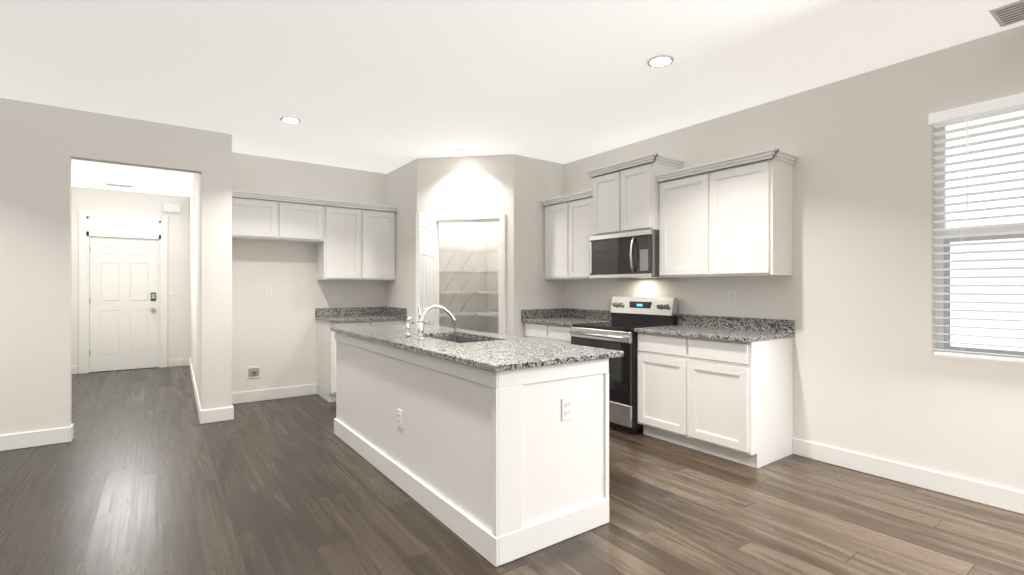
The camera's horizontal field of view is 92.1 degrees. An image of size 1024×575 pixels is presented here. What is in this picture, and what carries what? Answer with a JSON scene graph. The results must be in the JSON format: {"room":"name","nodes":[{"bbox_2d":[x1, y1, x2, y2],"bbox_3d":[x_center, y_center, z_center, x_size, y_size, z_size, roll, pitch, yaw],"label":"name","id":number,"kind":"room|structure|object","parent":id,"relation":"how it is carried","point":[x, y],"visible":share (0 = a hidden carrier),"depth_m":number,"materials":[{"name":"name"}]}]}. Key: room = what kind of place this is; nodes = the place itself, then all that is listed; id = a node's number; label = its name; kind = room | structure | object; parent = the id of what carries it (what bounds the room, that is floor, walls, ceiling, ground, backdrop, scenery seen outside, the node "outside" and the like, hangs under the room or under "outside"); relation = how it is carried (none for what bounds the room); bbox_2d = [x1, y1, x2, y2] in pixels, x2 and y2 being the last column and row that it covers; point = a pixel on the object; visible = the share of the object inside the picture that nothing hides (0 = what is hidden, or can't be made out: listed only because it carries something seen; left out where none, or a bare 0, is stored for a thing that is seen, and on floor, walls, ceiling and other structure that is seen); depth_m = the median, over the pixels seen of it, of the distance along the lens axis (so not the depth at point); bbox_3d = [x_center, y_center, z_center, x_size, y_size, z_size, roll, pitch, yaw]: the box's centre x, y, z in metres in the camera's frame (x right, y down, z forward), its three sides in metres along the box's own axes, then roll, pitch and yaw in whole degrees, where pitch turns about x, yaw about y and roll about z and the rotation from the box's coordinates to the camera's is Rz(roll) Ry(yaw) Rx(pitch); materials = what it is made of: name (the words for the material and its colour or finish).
{"room":"kitchen","nodes":[
{"label":"kitchen","id":0,"kind":"room"},
{"bbox_2d":[0,98,201,434],"bbox_3d":[-4.926,-0.102,3.272,4.860,2.765,0.120,0,0,-36],"label":"wall","id":1,"kind":"structure","parent":0,"point":[42,146],"depth_m":4.01,"materials":[{"name":"white paint"}]},
{"bbox_2d":[0,423,73,450],"bbox_3d":[-5.246,1.218,2.957,3.914,0.125,0.018,0,0,-36],"label":"baseboard","id":2,"kind":"structure","parent":1,"relation":"attached to","point":[66,434],"depth_m":3.97,"materials":[{"name":"white wood"}]},
{"bbox_2d":[71,187,189,373],"bbox_3d":[-6.002,-0.102,7.712,1.930,2.765,0.150,0,0,-36],"label":"wall","id":3,"kind":"structure","parent":0,"point":[91,199],"depth_m":7.96,"materials":[{"name":"white paint"}]},
{"bbox_2d":[79,210,167,373],"bbox_3d":[-6.020,0.068,7.687,1.080,2.425,0.170,0,0,-36],"label":"door frame","id":4,"kind":"structure","parent":3,"relation":"attached to","point":[110,224],"depth_m":7.61,"materials":[{"name":"white wood"}]},
{"bbox_2d":[89,236,158,371],"bbox_3d":[-5.992,0.253,7.645,0.850,2.038,0.120,0,0,-36],"label":"door leaf","id":5,"kind":"structure","parent":3,"relation":"in","point":[123,303],"depth_m":7.65,"materials":[{"name":"white wood"}]},
{"bbox_2d":[168,288,173,294],"bbox_3d":[-5.503,0.070,7.970,0.072,0.115,0.011,0,0,-36],"label":"light switch","id":6,"kind":"object","parent":3,"relation":"attached to","point":[170,291],"visible":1,"depth_m":7.97,"materials":[{"name":"white plastic"}]},
{"bbox_2d":[163,203,180,212],"bbox_3d":[-5.480,-1.280,7.964,0.240,0.140,0.048,0,0,-36],"label":"door chime","id":7,"kind":"object","parent":3,"relation":"attached to","point":[172,208],"visible":1,"depth_m":7.95,"materials":[{"name":"white plastic"}]},
{"bbox_2d":[190,130,231,409],"bbox_3d":[-4.045,-0.102,6.427,0.250,2.765,4.220,0,0,-36],"label":"wall","id":8,"kind":"structure","parent":0,"point":[211,277],"depth_m":4.73,"materials":[{"name":"white paint"}]},
{"bbox_2d":[180,358,219,423],"bbox_3d":[-4.101,1.218,6.378,0.138,0.125,4.234,0,0,-36],"label":"baseboard","id":9,"kind":"structure","parent":8,"relation":"attached to","point":[212,415],"depth_m":4.70,"materials":[{"name":"white wood"}]},
{"bbox_2d":[224,402,235,419],"bbox_3d":[-2.906,1.218,5.069,0.018,0.125,0.714,0,0,-36],"label":"baseboard","id":10,"kind":"structure","parent":8,"relation":"attached to","point":[228,410],"depth_m":4.77,"materials":[{"name":"white wood"}]},
{"bbox_2d":[232,152,486,392],"bbox_3d":[-1.800,-0.102,6.419,3.390,2.765,0.150,0,0,-36],"label":"wall","id":11,"kind":"structure","parent":0,"point":[274,337],"depth_m":5.80,"materials":[{"name":"white paint"}]},
{"bbox_2d":[246,366,260,378],"bbox_3d":[-2.887,0.950,5.524,0.150,0.130,0.035,0,0,-36],"label":"outlet box","id":12,"kind":"object","parent":11,"relation":"attached to","point":[253,372],"visible":1,"depth_m":5.53,"materials":[{"name":"white plastic"}]},
{"bbox_2d":[232,194,287,241],"bbox_3d":[-2.811,-0.749,5.399,0.551,0.437,0.325,0,0,-36],"label":"upper cabinet","id":13,"kind":"object","parent":11,"relation":"attached to","point":[254,216],"depth_m":5.29,"materials":[{"name":"white wood"}]},
{"bbox_2d":[265,288,271,297],"bbox_3d":[-2.773,0.060,5.622,0.072,0.115,0.009,0,0,-36],"label":"outlet","id":14,"kind":"object","parent":11,"relation":"attached to","point":[268,292],"visible":1,"depth_m":5.62,"materials":[{"name":"white plastic"}]},
{"bbox_2d":[232,384,316,403],"bbox_3d":[-2.738,1.218,5.646,0.965,0.125,0.014,0,0,-36],"label":"baseboard","id":15,"kind":"structure","parent":11,"relation":"attached to","point":[311,389],"depth_m":5.65,"materials":[{"name":"white wood"}]},
{"bbox_2d":[288,198,323,242],"bbox_3d":[-2.474,-0.749,5.641,0.551,0.437,0.325,0,0,-36],"label":"upper cabinet","id":16,"kind":"object","parent":11,"relation":"attached to","point":[305,218],"depth_m":5.56,"materials":[{"name":"white wood"}]},
{"bbox_2d":[331,293,340,302],"bbox_3d":[-2.163,0.130,6.060,0.118,0.115,0.009,0,0,-36],"label":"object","id":17,"kind":"structure","parent":11,"relation":"attached to","point":[335,297],"depth_m":6.06,"materials":[{"name":"white plastic"}]},
{"bbox_2d":[316,202,367,279],"bbox_3d":[-2.045,-0.530,5.949,0.501,0.875,0.325,0,0,-36],"label":"upper cabinet","id":18,"kind":"object","parent":11,"relation":"attached to","point":[354,240],"depth_m":5.82,"materials":[{"name":"white wood"}]},
{"bbox_2d":[316,307,383,317],"bbox_3d":[-1.994,0.299,6.173,0.887,0.100,0.020,0,0,-36],"label":"backsplash","id":19,"kind":"structure","parent":11,"relation":"attached to","point":[320,312],"depth_m":6.13,"materials":[{"name":"grey stone"}]},
{"bbox_2d":[368,206,395,279],"bbox_3d":[-1.748,-0.530,6.162,0.501,0.875,0.325,0,0,-36],"label":"upper cabinet","id":20,"kind":"object","parent":11,"relation":"attached to","point":[381,220],"depth_m":6.07,"materials":[{"name":"white wood"}]},
{"bbox_2d":[439,224,474,328],"bbox_3d":[-1.019,0.058,6.626,0.990,1.764,0.408,0,0,-36],"label":"wire shelf","id":21,"kind":"object","parent":11,"relation":"attached to","point":[450,227],"depth_m":6.65,"materials":[{"name":"white metal"}]},
{"bbox_2d":[386,159,416,323],"bbox_3d":[-1.323,-0.102,6.097,0.110,2.765,0.930,0,0,-36],"label":"wall","id":22,"kind":"structure","parent":0,"point":[401,183],"depth_m":5.97,"materials":[{"name":"white paint"}]},
{"bbox_2d":[384,307,406,317],"bbox_3d":[-1.452,0.299,6.162,0.020,0.100,0.630,0,0,-36],"label":"backsplash","id":23,"kind":"structure","parent":22,"relation":"attached to","point":[387,310],"depth_m":6.11,"materials":[{"name":"grey stone"}]},
{"bbox_2d":[417,154,513,335],"bbox_3d":[-0.529,-0.102,5.650,1.131,2.765,0.110,0,0,9],"label":"wall","id":24,"kind":"structure","parent":0,"point":[467,185],"depth_m":5.58,"materials":[{"name":"white paint"}]},
{"bbox_2d":[409,211,435,325],"bbox_3d":[-0.920,0.257,5.254,0.525,2.030,0.596,0,0,-36],"label":"pantry door","id":25,"kind":"structure","parent":24,"relation":"in","point":[425,261],"depth_m":5.16,"materials":[{"name":"white wood"}]},
{"bbox_2d":[429,213,504,334],"bbox_3d":[-0.501,0.225,5.637,0.880,2.110,0.126,0,0,9],"label":"door frame","id":26,"kind":"structure","parent":24,"relation":"attached to","point":[499,218],"depth_m":5.53,"materials":[{"name":"white wood"}]},
{"bbox_2d":[0,365,1023,574],"bbox_3d":[-2.083,1.330,2.432,8.900,0.100,13.400,0,0,-36],"label":"floor","id":27,"kind":"structure","parent":0,"point":[144,471],"depth_m":2.81,"materials":[{"name":"brown wood"}]},
{"bbox_2d":[317,322,375,401],"bbox_3d":[-1.960,0.830,5.828,0.501,0.901,0.620,0,0,-36],"label":"base cabinet","id":28,"kind":"object","parent":27,"relation":"on","point":[326,343],"depth_m":5.60,"materials":[{"name":"white wood"}]},
{"bbox_2d":[316,314,399,321],"bbox_3d":[-1.810,0.364,5.917,0.887,0.030,0.650,0,0,-36],"label":"countertop","id":29,"kind":"structure","parent":28,"relation":"on","point":[335,317],"depth_m":5.76,"materials":[{"name":"grey stone"}]},
{"bbox_2d":[376,318,406,324],"bbox_3d":[-1.663,0.830,6.041,0.502,0.901,0.620,0,0,-36],"label":"base cabinet","id":30,"kind":"object","parent":27,"relation":"on","point":[394,320],"depth_m":5.85,"materials":[{"name":"white wood"}]},
{"bbox_2d":[333,331,608,566],"bbox_3d":[-0.501,0.830,3.517,0.778,0.900,2.552,0,0,-36],"label":"kitchen island","id":31,"kind":"object","parent":27,"relation":"on","point":[489,455],"depth_m":2.57,"materials":[{"name":"white wood"}]},
{"bbox_2d":[397,409,402,428],"bbox_3d":[-0.722,0.845,3.175,0.009,0.115,0.072,0,0,-36],"label":"outlet","id":32,"kind":"object","parent":31,"relation":"attached to","point":[399,418],"depth_m":3.16,"materials":[{"name":"white plastic"}]},
{"bbox_2d":[330,323,623,370],"bbox_3d":[-0.492,0.365,3.524,0.850,0.030,2.610,0,0,-36],"label":"island countertop","id":33,"kind":"structure","parent":31,"relation":"on","point":[495,352],"depth_m":2.83,"materials":[{"name":"grey stone"}]},
{"bbox_2d":[405,315,412,336],"bbox_3d":[-0.736,0.274,3.521,0.059,0.153,0.040,0,0,-36],"label":"sprayer","id":34,"kind":"object","parent":33,"relation":"on","point":[407,332],"visible":1,"depth_m":3.51,"materials":[{"name":"silver metal"}]},
{"bbox_2d":[415,301,456,339],"bbox_3d":[-0.520,0.222,3.417,0.313,0.257,0.064,0,0,-36],"label":"faucet","id":35,"kind":"object","parent":33,"relation":"on","point":[420,329],"visible":1,"depth_m":3.34,"materials":[{"name":"silver metal"}]},
{"bbox_2d":[454,324,455,341],"bbox_3d":[-0.405,0.414,3.500,0.009,0.316,0.009,0,0,-36],"label":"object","id":36,"kind":"object","parent":35,"relation":"attached to","point":[454,332],"visible":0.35,"depth_m":3.50,"materials":[{"name":"metal"}]},
{"bbox_2d":[430,335,481,342],"bbox_3d":[-0.390,0.474,3.511,0.394,0.212,0.744,0,0,-36],"label":"sink","id":37,"kind":"object","parent":33,"relation":"in","point":[459,338],"depth_m":3.80,"materials":[{"name":"silver metal"}]},
{"bbox_2d":[562,397,571,420],"bbox_3d":[0.283,0.620,2.522,0.072,0.115,0.009,0,0,-36],"label":"outlet","id":38,"kind":"object","parent":31,"relation":"attached to","point":[567,408],"visible":1,"depth_m":2.52,"materials":[{"name":"white plastic"}]},
{"bbox_2d":[521,320,540,339],"bbox_3d":[0.521,0.830,5.557,0.620,0.900,0.492,0,0,-36],"label":"base cabinet","id":39,"kind":"object","parent":27,"relation":"on","point":[532,331],"depth_m":5.44,"materials":[{"name":"white wood"}]},
{"bbox_2d":[541,324,570,343],"bbox_3d":[0.728,0.830,5.268,0.620,0.900,0.491,0,0,-36],"label":"base cabinet","id":40,"kind":"object","parent":27,"relation":"on","point":[560,333],"depth_m":5.11,"materials":[{"name":"white wood"}]},
{"bbox_2d":[525,316,611,327],"bbox_3d":[0.612,0.365,5.404,0.650,0.030,0.847,0,0,-36],"label":"countertop","id":41,"kind":"structure","parent":40,"relation":"on","point":[570,320],"depth_m":5.36,"materials":[{"name":"grey stone"}]},
{"bbox_2d":[570,296,677,434],"bbox_3d":[1.037,0.688,4.711,0.713,1.185,0.758,0,0,-36],"label":"range","id":42,"kind":"object","parent":27,"relation":"on","point":[629,315],"visible":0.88,"depth_m":4.43,"materials":[{"name":"silver metal"}]},
{"bbox_2d":[638,332,676,443],"bbox_3d":[1.488,0.830,4.209,0.620,0.900,0.573,0,0,-36],"label":"base cabinet","id":43,"kind":"object","parent":27,"relation":"on","point":[657,355],"depth_m":4.09,"materials":[{"name":"white wood"}]},
{"bbox_2d":[677,336,793,467],"bbox_3d":[1.743,0.830,3.854,0.620,0.900,0.573,0,0,-36],"label":"base cabinet","id":44,"kind":"object","parent":27,"relation":"on","point":[720,386],"depth_m":3.65,"materials":[{"name":"white wood"}]},
{"bbox_2d":[634,324,793,343],"bbox_3d":[1.607,0.365,4.018,0.650,0.030,1.022,0,0,-36],"label":"countertop","id":45,"kind":"structure","parent":44,"relation":"on","point":[746,335],"depth_m":3.84,"materials":[{"name":"grey stone"}]},
{"bbox_2d":[0,0,1023,196],"bbox_3d":[-2.083,-1.545,2.432,8.900,0.120,13.400,0,0,-36],"label":"ceiling","id":46,"kind":"structure","parent":0,"point":[383,86],"depth_m":3.29,"materials":[{"name":"white paint"}]},
{"bbox_2d":[103,165,120,168],"bbox_3d":[-4.917,-1.480,6.072,0.170,0.009,0.170,0,0,-36],"label":"recessed light","id":47,"kind":"object","parent":46,"relation":"in","point":[111,167],"visible":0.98,"depth_m":6.07,"materials":[{"name":"white"}]},
{"bbox_2d":[104,183,134,187],"bbox_3d":[-5.694,-1.480,7.164,0.350,0.009,0.200,0,0,-36],"label":"ceiling vent","id":48,"kind":"object","parent":46,"relation":"in","point":[119,185],"visible":1,"depth_m":7.15,"materials":[{"name":"white metal"}]},
{"bbox_2d":[280,116,300,123],"bbox_3d":[-1.958,-1.480,4.367,0.170,0.009,0.170,0,0,-36],"label":"recessed light","id":49,"kind":"object","parent":46,"relation":"in","point":[291,120],"visible":0.92,"depth_m":4.36,"materials":[{"name":"white"}]},
{"bbox_2d":[455,149,470,153],"bbox_3d":[-0.536,-1.480,5.388,0.170,0.009,0.170,0,0,-36],"label":"recessed light","id":50,"kind":"object","parent":46,"relation":"in","point":[462,151],"visible":0.98,"depth_m":5.36,"materials":[{"name":"white"}]},
{"bbox_2d":[647,55,673,67],"bbox_3d":[0.973,-1.480,3.233,0.170,0.009,0.170,0,0,-36],"label":"recessed light","id":51,"kind":"object","parent":46,"relation":"in","point":[658,61],"visible":0.98,"depth_m":3.22,"materials":[{"name":"white"}]},
{"bbox_2d":[989,0,1023,26],"bbox_3d":[2.774,-1.480,2.575,0.280,0.009,0.370,0,0,-36],"label":"ceiling vent","id":52,"kind":"object","parent":46,"relation":"in","point":[1008,14],"visible":1,"depth_m":2.66,"materials":[{"name":"white metal"}]},
{"bbox_2d":[514,154,563,337],"bbox_3d":[0.293,-0.102,5.767,0.750,2.765,0.110,0,0,-36],"label":"wall","id":53,"kind":"structure","parent":0,"point":[536,181],"depth_m":5.66,"materials":[{"name":"white paint"}]},
{"bbox_2d":[521,308,564,319],"bbox_3d":[0.363,0.300,5.734,0.630,0.100,0.020,0,0,-36],"label":"backsplash","id":54,"kind":"structure","parent":53,"relation":"attached to","point":[528,314],"depth_m":5.70,"materials":[{"name":"grey stone"}]},
{"bbox_2d":[487,25,1023,491],"bbox_3d":[2.451,-0.102,3.531,0.150,2.765,9.800,0,0,-36],"label":"wall","id":55,"kind":"structure","parent":0,"point":[853,297],"depth_m":3.40,"materials":[{"name":"white paint"}]},
{"bbox_2d":[475,224,497,333],"bbox_3d":[-0.089,0.058,6.556,0.440,1.764,1.607,0,0,-36],"label":"wire shelf","id":56,"kind":"object","parent":55,"relation":"attached to","point":[490,228],"depth_m":6.72,"materials":[{"name":"white metal"}]},
{"bbox_2d":[543,200,560,279],"bbox_3d":[0.641,-0.529,5.643,0.325,0.875,0.492,0,0,-36],"label":"upper cabinet","id":57,"kind":"object","parent":55,"relation":"attached to","point":[553,209],"depth_m":5.62,"materials":[{"name":"white wood"}]},
{"bbox_2d":[561,192,595,279],"bbox_3d":[0.848,-0.529,5.354,0.325,0.875,0.491,0,0,-36],"label":"upper cabinet","id":58,"kind":"object","parent":55,"relation":"attached to","point":[575,238],"depth_m":5.32,"materials":[{"name":"white wood"}]},
{"bbox_2d":[589,168,612,235],"bbox_3d":[1.097,-0.831,4.947,0.395,0.622,0.449,0,0,-36],"label":"upper cabinet","id":59,"kind":"object","parent":55,"relation":"attached to","point":[601,195],"depth_m":4.91,"materials":[{"name":"white wood"}]},
{"bbox_2d":[613,156,680,233],"bbox_3d":[1.280,-0.831,4.693,0.395,0.622,0.449,0,0,-36],"label":"upper cabinet","id":60,"kind":"object","parent":55,"relation":"attached to","point":[635,184],"depth_m":4.54,"materials":[{"name":"white wood"}]},
{"bbox_2d":[590,229,670,278],"bbox_3d":[1.152,-0.304,4.793,0.482,0.425,0.758,0,0,-36],"label":"over-the-range microwave","id":61,"kind":"object","parent":60,"relation":"attached to","point":[630,255],"visible":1,"depth_m":4.61,"materials":[{"name":"silver metal"}]},
{"bbox_2d":[657,168,696,277],"bbox_3d":[1.608,-0.529,4.295,0.325,0.875,0.573,0,0,-36],"label":"upper cabinet","id":62,"kind":"object","parent":55,"relation":"attached to","point":[677,193],"depth_m":4.27,"materials":[{"name":"white wood"}]},
{"bbox_2d":[565,308,793,331],"bbox_3d":[1.391,0.300,4.859,0.020,0.100,2.641,0,0,-36],"label":"backsplash","id":63,"kind":"structure","parent":55,"relation":"attached to","point":[758,325],"depth_m":4.26,"materials":[{"name":"grey stone"}]},
{"bbox_2d":[728,291,735,304],"bbox_3d":[1.870,0.090,4.203,0.009,0.115,0.072,0,0,-36],"label":"outlet","id":64,"kind":"object","parent":55,"relation":"attached to","point":[731,297],"visible":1,"depth_m":4.20,"materials":[{"name":"white plastic"}]},
{"bbox_2d":[697,152,795,276],"bbox_3d":[1.863,-0.529,3.940,0.325,0.875,0.573,0,0,-36],"label":"upper cabinet","id":65,"kind":"object","parent":55,"relation":"attached to","point":[745,207],"depth_m":3.79,"materials":[{"name":"white wood"}]},
{"bbox_2d":[792,438,1023,514],"bbox_3d":[3.646,1.218,1.722,0.018,0.125,5.108,0,0,-36],"label":"baseboard","id":66,"kind":"structure","parent":55,"relation":"attached to","point":[985,493],"depth_m":3.17,"materials":[{"name":"white wood"}]},
{"bbox_2d":[928,93,1023,364],"bbox_3d":[2.971,-0.327,2.784,0.167,1.535,0.944,0,0,-36],"label":"window unit","id":67,"kind":"structure","parent":55,"relation":"in","point":[979,214],"depth_m":2.99,"materials":[{"name":"white plastic"}]}
]}

